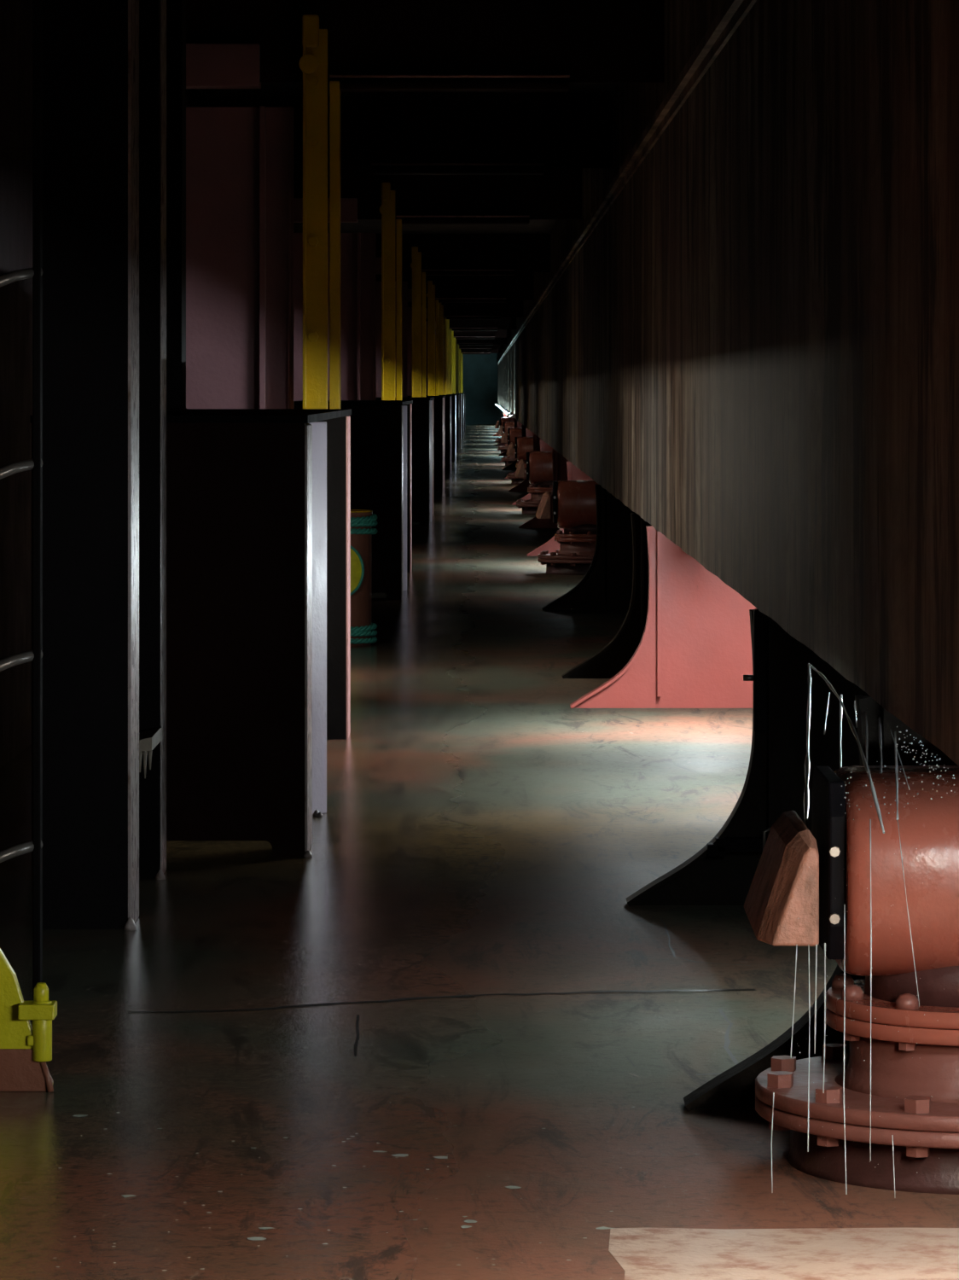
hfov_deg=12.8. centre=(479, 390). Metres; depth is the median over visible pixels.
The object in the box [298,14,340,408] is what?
post
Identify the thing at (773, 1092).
water stream
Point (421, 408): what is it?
pedestal
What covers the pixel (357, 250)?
wall panel
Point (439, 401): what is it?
pedestal
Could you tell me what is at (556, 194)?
ceiling beam
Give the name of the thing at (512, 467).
bracket
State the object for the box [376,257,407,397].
frame
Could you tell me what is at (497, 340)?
ceiling beam
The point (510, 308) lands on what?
ceiling beam
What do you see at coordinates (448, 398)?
pedestal
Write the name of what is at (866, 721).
water stream
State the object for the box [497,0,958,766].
wall
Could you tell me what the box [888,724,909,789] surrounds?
water stream
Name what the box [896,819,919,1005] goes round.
water stream
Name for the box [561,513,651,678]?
bracket
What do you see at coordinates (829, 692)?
water stream
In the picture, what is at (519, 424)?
bracket
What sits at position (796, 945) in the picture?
water stream
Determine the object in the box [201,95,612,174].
ceiling beam
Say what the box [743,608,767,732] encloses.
junction box
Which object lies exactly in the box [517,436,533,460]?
hood
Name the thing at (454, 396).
pedestal
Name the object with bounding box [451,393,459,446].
pedestal
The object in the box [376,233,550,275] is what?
ceiling beam
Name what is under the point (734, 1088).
bracket
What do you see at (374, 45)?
ceiling beam
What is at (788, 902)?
head
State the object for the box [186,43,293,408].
wall panel
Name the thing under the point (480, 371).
wall
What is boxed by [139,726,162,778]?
ledge
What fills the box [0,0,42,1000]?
ladder
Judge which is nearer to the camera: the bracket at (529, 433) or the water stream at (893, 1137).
the water stream at (893, 1137)
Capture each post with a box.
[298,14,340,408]
[379,182,402,400]
[410,246,425,397]
[426,280,438,395]
[438,302,446,395]
[446,319,451,394]
[451,331,455,393]
[453,337,458,393]
[458,345,460,393]
[461,353,462,392]
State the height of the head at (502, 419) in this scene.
0.662 m
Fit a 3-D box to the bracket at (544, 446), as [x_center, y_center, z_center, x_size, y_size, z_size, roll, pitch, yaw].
[0.886,0.927,48.595,1.029,0.745,0.100,0,0,0]
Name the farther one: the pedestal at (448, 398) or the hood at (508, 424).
the hood at (508, 424)
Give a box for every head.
[494,417,509,444]
[497,421,514,453]
[500,427,522,465]
[506,436,533,483]
[514,451,552,514]
[535,480,599,575]
[744,765,958,1194]
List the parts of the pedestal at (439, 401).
plate, plate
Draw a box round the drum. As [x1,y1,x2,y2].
[350,509,378,645]
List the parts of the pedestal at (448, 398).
plate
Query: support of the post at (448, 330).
on the pedestal at (454, 396)
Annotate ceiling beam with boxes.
[186,0,663,92]
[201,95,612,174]
[293,168,581,224]
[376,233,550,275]
[376,272,534,302]
[407,300,523,319]
[425,317,516,331]
[453,329,511,338]
[456,337,507,345]
[459,343,504,349]
[460,349,501,354]
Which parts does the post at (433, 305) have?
plate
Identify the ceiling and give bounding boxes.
[195,82,618,233]
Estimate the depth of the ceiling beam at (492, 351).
149.64 m
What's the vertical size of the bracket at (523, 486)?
0.745 m
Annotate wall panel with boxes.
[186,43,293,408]
[293,197,376,401]
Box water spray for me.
[795,726,955,1173]
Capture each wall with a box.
[0,0,329,767]
[460,353,503,424]
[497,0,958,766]
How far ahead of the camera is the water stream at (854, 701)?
7.88 m
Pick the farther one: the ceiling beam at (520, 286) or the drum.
the ceiling beam at (520, 286)
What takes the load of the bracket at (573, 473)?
on the floor
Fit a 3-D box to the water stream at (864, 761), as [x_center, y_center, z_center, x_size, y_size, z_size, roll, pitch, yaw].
[0.665,0.638,7.925,0.020,0.157,2.052,0,0,1]
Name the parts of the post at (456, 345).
plate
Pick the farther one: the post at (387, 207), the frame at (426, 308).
the frame at (426, 308)
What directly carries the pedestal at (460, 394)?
on the floor
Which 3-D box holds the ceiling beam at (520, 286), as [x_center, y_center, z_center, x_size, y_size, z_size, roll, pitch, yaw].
[-0.430,-1.518,62.057,2.440,0.465,0.186,0,0,0]
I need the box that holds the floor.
[0,424,958,1279]
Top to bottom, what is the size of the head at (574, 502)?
0.662 m
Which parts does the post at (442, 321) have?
plate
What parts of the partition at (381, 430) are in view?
plate, plate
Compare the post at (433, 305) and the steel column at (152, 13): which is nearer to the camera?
the steel column at (152, 13)
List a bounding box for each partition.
[29,408,351,856]
[293,400,413,599]
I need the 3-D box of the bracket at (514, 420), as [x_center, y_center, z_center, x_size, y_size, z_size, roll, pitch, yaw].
[0.886,0.927,84.995,1.029,0.745,0.100,0,0,0]
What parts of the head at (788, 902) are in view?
frame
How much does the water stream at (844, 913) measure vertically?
0.448 m
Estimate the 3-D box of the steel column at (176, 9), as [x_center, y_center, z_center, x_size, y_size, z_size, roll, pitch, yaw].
[-0.928,-0.841,12.110,0.183,1.818,0.220,0,0,0]
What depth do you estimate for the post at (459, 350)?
134.96 m
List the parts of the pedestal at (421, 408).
plate, plate, plate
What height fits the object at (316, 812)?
0.020 m
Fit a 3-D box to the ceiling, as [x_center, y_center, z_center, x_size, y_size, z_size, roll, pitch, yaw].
[-0.125,-1.800,83.000,3.250,0.100,164.000,0,0,0]
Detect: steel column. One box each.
[42,0,139,930]
[139,0,166,879]
[166,0,187,414]
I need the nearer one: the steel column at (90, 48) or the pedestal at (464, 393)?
the steel column at (90, 48)
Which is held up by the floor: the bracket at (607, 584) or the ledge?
the bracket at (607, 584)
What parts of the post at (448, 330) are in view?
plate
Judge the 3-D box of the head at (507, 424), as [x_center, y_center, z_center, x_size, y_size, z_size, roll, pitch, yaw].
[0.739,0.969,88.800,0.732,0.662,0.720,0,0,0]
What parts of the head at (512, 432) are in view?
frame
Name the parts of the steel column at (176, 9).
foot plate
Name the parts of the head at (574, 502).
frame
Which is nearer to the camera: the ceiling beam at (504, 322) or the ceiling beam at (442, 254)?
the ceiling beam at (442, 254)
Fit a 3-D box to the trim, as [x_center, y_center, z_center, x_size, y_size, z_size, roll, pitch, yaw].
[0.683,-1.019,82.975,0.035,0.067,163.950,0,0,0]
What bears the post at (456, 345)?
on the pedestal at (460, 394)
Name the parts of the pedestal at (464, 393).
plate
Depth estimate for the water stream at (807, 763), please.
7.87 m
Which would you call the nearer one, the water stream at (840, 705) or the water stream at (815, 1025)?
the water stream at (815, 1025)
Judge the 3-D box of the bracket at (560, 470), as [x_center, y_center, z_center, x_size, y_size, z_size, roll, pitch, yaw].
[0.886,0.927,40.395,1.029,0.745,0.100,0,0,0]
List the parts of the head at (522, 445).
frame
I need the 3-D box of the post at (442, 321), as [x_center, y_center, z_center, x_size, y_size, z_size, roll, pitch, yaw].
[-0.682,-0.150,76.615,0.173,2.900,0.190,0,0,0]
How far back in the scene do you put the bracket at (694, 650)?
17.49 m
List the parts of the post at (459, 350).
plate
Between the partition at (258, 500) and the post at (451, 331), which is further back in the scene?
the post at (451, 331)
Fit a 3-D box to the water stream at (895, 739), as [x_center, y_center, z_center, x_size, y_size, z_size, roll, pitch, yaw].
[0.690,0.636,7.060,0.005,0.122,0.282,0,0,5]
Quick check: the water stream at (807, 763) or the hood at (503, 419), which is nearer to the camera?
the water stream at (807, 763)
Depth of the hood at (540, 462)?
44.77 m
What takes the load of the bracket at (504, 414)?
on the floor
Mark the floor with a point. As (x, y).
(445, 1039)
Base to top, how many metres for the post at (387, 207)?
2.900 m
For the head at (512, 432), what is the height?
0.662 m
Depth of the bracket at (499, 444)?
99.98 m
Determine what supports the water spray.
on the head at (788, 902)
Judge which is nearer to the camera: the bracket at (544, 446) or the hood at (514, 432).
the bracket at (544, 446)
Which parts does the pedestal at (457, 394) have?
plate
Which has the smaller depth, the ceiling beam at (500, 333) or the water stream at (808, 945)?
the water stream at (808, 945)
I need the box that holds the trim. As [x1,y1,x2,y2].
[496,0,756,365]
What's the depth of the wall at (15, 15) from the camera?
15.18 m
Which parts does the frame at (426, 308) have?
web plate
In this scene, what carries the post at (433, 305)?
on the pedestal at (439, 401)
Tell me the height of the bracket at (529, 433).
0.745 m
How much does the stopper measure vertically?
0.425 m
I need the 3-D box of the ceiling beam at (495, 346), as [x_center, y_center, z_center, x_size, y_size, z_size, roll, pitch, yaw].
[-0.430,-1.517,135.057,2.440,0.465,0.186,0,0,0]
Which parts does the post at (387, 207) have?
plate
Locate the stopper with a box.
[0,948,57,1092]
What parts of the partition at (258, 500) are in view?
plate, plate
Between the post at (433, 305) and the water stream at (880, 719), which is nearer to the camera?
the water stream at (880, 719)
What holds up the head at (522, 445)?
on the floor
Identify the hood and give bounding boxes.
[500,417,509,430]
[505,421,514,437]
[509,427,522,447]
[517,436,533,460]
[529,451,552,483]
[557,480,599,529]
[834,765,958,976]
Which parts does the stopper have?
gusset plate, weld rod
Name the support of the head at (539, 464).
on the floor
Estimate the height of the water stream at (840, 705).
0.132 m
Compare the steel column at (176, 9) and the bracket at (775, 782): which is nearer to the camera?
the bracket at (775, 782)
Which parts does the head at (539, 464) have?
frame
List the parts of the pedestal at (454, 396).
plate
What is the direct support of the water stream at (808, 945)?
on the floor
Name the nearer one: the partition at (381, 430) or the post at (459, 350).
the partition at (381, 430)
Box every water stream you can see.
[770,1092,774,1189]
[790,944,797,1058]
[803,663,811,829]
[807,944,810,1151]
[808,663,884,833]
[814,944,817,1053]
[822,942,826,1093]
[823,692,830,734]
[839,694,842,767]
[843,913,847,1194]
[854,700,857,727]
[865,709,868,762]
[869,819,872,1160]
[878,717,882,773]
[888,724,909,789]
[892,1136,896,1198]
[894,731,898,819]
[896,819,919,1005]
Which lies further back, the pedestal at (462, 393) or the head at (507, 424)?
the pedestal at (462, 393)
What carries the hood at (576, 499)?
attached to the head at (574, 502)
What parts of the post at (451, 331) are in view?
plate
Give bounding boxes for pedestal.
[376,397,434,525]
[407,395,445,490]
[425,395,452,469]
[446,394,456,456]
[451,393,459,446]
[459,393,462,439]
[460,392,465,429]
[462,393,464,434]
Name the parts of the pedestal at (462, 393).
plate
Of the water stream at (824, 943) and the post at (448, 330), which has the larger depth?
the post at (448, 330)
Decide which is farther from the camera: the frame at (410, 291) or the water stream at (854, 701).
the frame at (410, 291)
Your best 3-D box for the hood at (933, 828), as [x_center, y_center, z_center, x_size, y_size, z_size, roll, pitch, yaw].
[0.825,0.810,7.200,0.444,0.344,0.490,0,0,0]
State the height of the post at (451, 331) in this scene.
2.900 m
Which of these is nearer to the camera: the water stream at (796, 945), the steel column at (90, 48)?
the water stream at (796, 945)
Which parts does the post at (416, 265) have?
plate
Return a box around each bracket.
[493,411,506,436]
[495,414,511,446]
[498,418,517,455]
[500,421,523,461]
[502,424,527,470]
[505,428,533,478]
[508,433,541,491]
[512,439,553,505]
[518,449,569,528]
[526,460,593,556]
[541,483,636,610]
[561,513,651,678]
[570,525,756,708]
[625,609,869,906]
[683,694,957,1111]
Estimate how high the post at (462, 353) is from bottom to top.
2.900 m
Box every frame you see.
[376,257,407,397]
[407,289,422,395]
[425,308,427,395]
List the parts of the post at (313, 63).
plate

